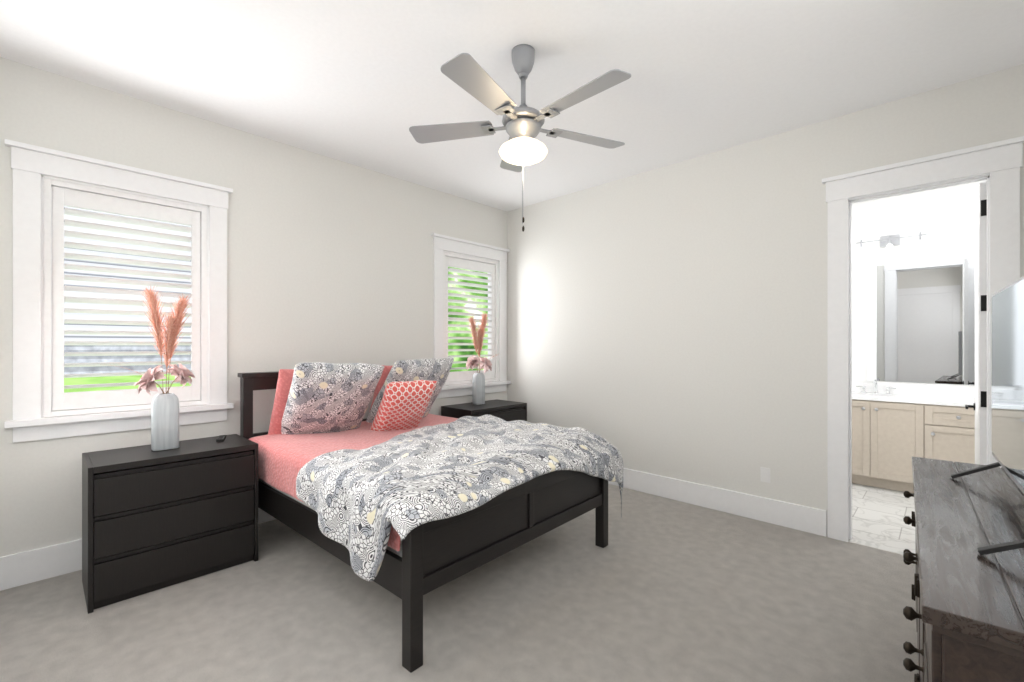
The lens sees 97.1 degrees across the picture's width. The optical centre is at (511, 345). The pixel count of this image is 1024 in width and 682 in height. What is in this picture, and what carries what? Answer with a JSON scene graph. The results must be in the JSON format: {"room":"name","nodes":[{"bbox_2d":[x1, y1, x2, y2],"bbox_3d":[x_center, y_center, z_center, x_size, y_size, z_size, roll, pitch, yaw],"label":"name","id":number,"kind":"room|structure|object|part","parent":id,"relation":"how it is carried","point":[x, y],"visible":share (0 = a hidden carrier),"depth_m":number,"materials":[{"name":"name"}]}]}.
{"room":"bedroom","nodes":[
{"label":"bedroom","id":0,"kind":"room"},
{"bbox_2d":[0,57,506,556],"bbox_3d":[-1.606,-0.125,4.076,0.150,3.050,4.620,0,0,44],"label":"wall","id":1,"kind":"structure","parent":0,"point":[330,259],"depth_m":3.57,"materials":[{"name":"paint"}]},
{"bbox_2d":[4,139,233,442],"bbox_3d":[-2.550,-0.304,3.042,0.218,1.735,1.140,0,0,44],"label":"window","id":2,"kind":"structure","parent":1,"relation":"in","point":[32,166],"depth_m":2.79,"materials":[{"name":"paint"}]},
{"bbox_2d":[44,178,206,416],"bbox_3d":[-2.548,-0.285,3.039,0.081,1.439,0.830,0,0,44],"label":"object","id":3,"kind":"structure","parent":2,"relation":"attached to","point":[68,194],"depth_m":2.96,"materials":[{"name":"paint"}]},
{"bbox_2d":[0,507,275,590],"bbox_3d":[-1.534,1.305,4.027,0.021,0.190,4.290,0,0,44],"label":"baseboard","id":4,"kind":"structure","parent":1,"relation":"attached to","point":[29,566],"depth_m":2.70,"materials":[{"name":"paint"}]},
{"bbox_2d":[431,233,510,398],"bbox_3d":[-0.484,-0.304,5.196,0.218,1.735,1.140,0,0,44],"label":"window","id":5,"kind":"structure","parent":1,"relation":"in","point":[452,245],"depth_m":5.10,"materials":[{"name":"paint"}]},
{"bbox_2d":[443,252,497,384],"bbox_3d":[-0.481,-0.285,5.193,0.081,1.439,0.830,0,0,44],"label":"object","id":6,"kind":"structure","parent":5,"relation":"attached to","point":[472,264],"depth_m":5.17,"materials":[{"name":"paint"}]},
{"bbox_2d":[0,484,917,681],"bbox_3d":[-0.030,1.460,2.461,4.660,0.120,4.470,0,0,44],"label":"floor","id":7,"kind":"structure","parent":0,"point":[660,589],"depth_m":2.33,"materials":[{"name":"beige carpet"}]},
{"bbox_2d":[82,434,257,613],"bbox_3d":[-2.102,1.020,2.815,0.480,0.760,0.810,0,0,44],"label":"dresser","id":8,"kind":"object","parent":7,"relation":"on","point":[186,510],"visible":0.98,"depth_m":2.61,"materials":[{"name":"black wood"}]},
{"bbox_2d":[100,285,194,450],"bbox_3d":[-2.185,0.133,2.732,0.224,1.012,0.460,0,0,44],"label":"vase","id":9,"kind":"object","parent":8,"relation":"on","point":[164,421],"visible":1,"depth_m":2.77,"materials":[{"name":"ceramic"}]},
{"bbox_2d":[216,435,225,441],"bbox_3d":[-1.970,0.630,3.067,0.040,0.018,0.150,0,0,-26],"label":"remote control","id":10,"kind":"object","parent":8,"relation":"on","point":[220,438],"visible":1,"depth_m":3.02,"materials":[{"name":"black plastic"}]},
{"bbox_2d":[237,357,622,672],"bbox_3d":[-0.656,0.754,3.211,2.206,1.291,1.874,0,0,42],"label":"bed","id":11,"kind":"object","parent":7,"relation":"on","point":[400,492],"visible":1,"depth_m":2.64,"materials":[{"name":"grey fabric"}]},
{"bbox_2d":[295,414,622,581],"bbox_3d":[-0.404,0.900,2.985,1.530,0.648,1.876,0,0,42],"label":"duvet","id":12,"kind":"object","parent":11,"relation":"on","point":[405,501],"depth_m":2.38,"materials":[{"name":"fabric"}]},
{"bbox_2d":[441,399,526,421],"bbox_3d":[-0.290,1.020,4.892,0.480,0.760,0.820,0,0,44],"label":"nightstand","id":13,"kind":"object","parent":7,"relation":"on","point":[505,410],"visible":0.23,"depth_m":4.76,"materials":[{"name":"black wood"}]},
{"bbox_2d":[466,312,498,404],"bbox_3d":[-0.296,0.134,4.952,0.211,1.011,0.453,0,0,44],"label":"vase","id":14,"kind":"object","parent":13,"relation":"on","point":[478,384],"visible":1,"depth_m":4.87,"materials":[{"name":"ceramic"}]},
{"bbox_2d":[903,456,1023,681],"bbox_3d":[1.553,0.970,1.435,0.472,0.860,1.670,0,0,41],"label":"dresser","id":15,"kind":"object","parent":7,"relation":"on","point":[968,613],"visible":0.98,"depth_m":1.12,"materials":[{"name":"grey wood"}]},
{"bbox_2d":[951,277,1023,554],"bbox_3d":[1.606,0.163,1.403,0.305,0.749,1.235,0,0,41],"label":"tv","id":16,"kind":"object","parent":15,"relation":"on","point":[1008,377],"visible":1,"depth_m":1.56,"materials":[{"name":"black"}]},
{"bbox_2d":[0,0,1023,210],"bbox_3d":[0.989,-1.710,3.090,5.260,0.120,6.790,0,0,44],"label":"ceiling","id":17,"kind":"structure","parent":0,"point":[367,84],"depth_m":2.66,"materials":[{"name":"paint"}]},
{"bbox_2d":[409,44,630,231],"bbox_3d":[0.084,-1.145,2.510,1.256,1.010,1.292,0,0,44],"label":"ceiling fan","id":18,"kind":"object","parent":17,"relation":"hanging from","point":[521,147],"visible":1,"depth_m":2.46,"materials":[{"name":"grey metal"}]},
{"bbox_3d":[0.067,-1.160,2.537,0.460,0.980,0.474,0,0,44],"label":"motor","id":19,"kind":"part","parent":18,"relation":"part of","materials":[{"name":"grey metal"}]},
{"bbox_3d":[0.063,-1.087,2.544,0.276,0.105,0.276,0,0,44],"label":"lamp shade","id":20,"kind":"part","parent":18,"relation":"part of","materials":[{"name":"white glass"}]},
{"bbox_2d":[507,64,1023,535],"bbox_3d":[1.612,-0.125,4.065,4.510,3.050,0.120,0,0,44],"label":"wall","id":21,"kind":"structure","parent":0,"point":[670,321],"depth_m":3.88,"materials":[{"name":"paint"}]},
{"bbox_2d":[608,468,826,536],"bbox_3d":[1.129,1.305,4.433,3.245,0.190,0.018,0,0,44],"label":"baseboard","id":22,"kind":"structure","parent":21,"relation":"attached to","point":[812,520],"depth_m":3.76,"materials":[{"name":"paint"}]},
{"bbox_2d":[760,467,769,482],"bbox_3d":[2.012,1.030,3.593,0.070,0.114,0.008,0,0,44],"label":"electrical outlet plate","id":23,"kind":"object","parent":21,"relation":"attached to","point":[764,474],"visible":1,"depth_m":3.59,"materials":[{"name":"white plastic"}]},
{"bbox_2d":[822,136,1023,541],"bbox_3d":[2.682,0.094,3.021,0.996,2.612,0.194,0,0,44],"label":"door frame","id":24,"kind":"structure","parent":21,"relation":"attached to","point":[998,165],"depth_m":3.10,"materials":[{"name":"paint"}]},
{"bbox_2d":[965,182,986,464],"bbox_3d":[3.199,0.180,3.088,0.139,2.415,0.727,0,0,44],"label":"door","id":25,"kind":"structure","parent":21,"relation":"in","point":[980,337],"depth_m":2.86,"materials":[{"name":"paint"}]},
{"bbox_3d":[3.186,0.037,3.075,0.139,1.905,0.689,0,0,44],"label":"door hardware","id":26,"kind":"part","parent":25,"relation":"part of","materials":[{"name":"black metal"}]},
{"bbox_2d":[848,483,914,554],"bbox_3d":[3.344,1.462,3.928,2.540,0.116,2.320,0,0,44],"label":"floor","id":27,"kind":"structure","parent":0,"point":[879,514],"depth_m":3.67,"materials":[{"name":"white tile"}]},
{"bbox_2d":[852,396,974,492],"bbox_3d":[3.856,0.970,4.462,2.296,0.860,0.598,0,0,44],"label":"bathroom vanity","id":28,"kind":"object","parent":27,"relation":"on","point":[895,428],"depth_m":4.27,"materials":[{"name":"paint"}]},
{"bbox_2d":[852,392,974,403],"bbox_3d":[3.865,0.524,4.471,2.296,0.032,0.573,0,0,44],"label":"countertop","id":29,"kind":"structure","parent":28,"relation":"on","point":[859,395],"depth_m":4.38,"materials":[{"name":"white stone"}]},
{"bbox_2d":[855,380,896,394],"bbox_3d":[3.801,0.433,4.737,0.332,0.150,0.148,0,0,44],"label":"faucet","id":30,"kind":"object","parent":29,"relation":"on","point":[863,391],"depth_m":4.75,"materials":[{"name":"silver metal"}]},
{"bbox_2d":[852,392,905,398],"bbox_3d":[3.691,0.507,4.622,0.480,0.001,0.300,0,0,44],"label":"sink basin","id":31,"kind":"object","parent":29,"relation":"in","point":[853,393],"depth_m":4.56,"materials":[{"name":"white ceramic"}]},
{"bbox_2d":[852,180,986,387],"bbox_3d":[4.106,-0.125,4.722,2.540,3.050,0.120,0,0,44],"label":"wall","id":32,"kind":"structure","parent":0,"point":[943,218],"depth_m":4.66,"materials":[{"name":"white paint"}]},
{"bbox_2d":[852,356,855,365],"bbox_3d":[3.741,0.172,4.984,0.070,0.115,0.005,0,0,44],"label":"switch plate","id":33,"kind":"object","parent":32,"relation":"attached to","point":[853,360],"visible":0.36,"depth_m":4.97,"materials":[{"name":"white plastic"}]},
{"bbox_2d":[867,266,876,380],"bbox_3d":[3.862,-0.233,4.858,0.080,1.225,0.019,0,0,44],"label":"mirror","id":34,"kind":"object","parent":32,"relation":"attached to","point":[871,323],"visible":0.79,"depth_m":4.85,"materials":[{"name":"paint"}]},
{"bbox_2d":[855,232,927,258],"bbox_3d":[3.927,-1.042,4.702,0.580,0.225,0.155,0,0,44],"label":"vanity light","id":35,"kind":"object","parent":32,"relation":"attached to","point":[889,242],"visible":1,"depth_m":4.69,"materials":[{"name":"white glass"}]},
{"bbox_2d":[852,384,974,399],"bbox_3d":[4.056,0.459,4.670,2.296,0.098,0.020,0,0,44],"label":"backsplash","id":36,"kind":"structure","parent":32,"relation":"attached to","point":[905,390],"depth_m":4.61,"materials":[{"name":"white stone"}]},
{"bbox_2d":[877,257,974,384],"bbox_3d":[4.346,-0.233,4.402,1.250,1.225,0.007,0,0,44],"label":"mirror glass","id":37,"kind":"object","parent":32,"relation":"attached to","point":[925,321],"visible":0.78,"depth_m":4.55,"materials":[{"name":"grey"}]},
{"label":"outside","id":38,"kind":"structure","parent":0,"visible":0},
{"bbox_2d":[64,374,190,392],"bbox_3d":[-3.362,1.210,8.753,8.840,1.180,50.000,0,0,44],"label":"lawn","id":39,"kind":"structure","parent":38,"point":[98,380],"depth_m":9.03,"materials":[{"name":"green plant"}]},
{"bbox_2d":[64,206,190,374],"bbox_3d":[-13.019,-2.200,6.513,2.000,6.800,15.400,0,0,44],"label":"house","id":40,"kind":"structure","parent":39,"relation":"on","point":[98,359],"depth_m":9.78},
{"bbox_2d":[448,267,487,371],"bbox_3d":[-0.997,-2.397,17.967,9.489,9.407,12.653,0,0,44],"label":"trees","id":41,"kind":"object","parent":39,"relation":"on","point":[456,365],"visible":0.08,"depth_m":11.39,"materials":[{"name":"green plant"}]}
]}

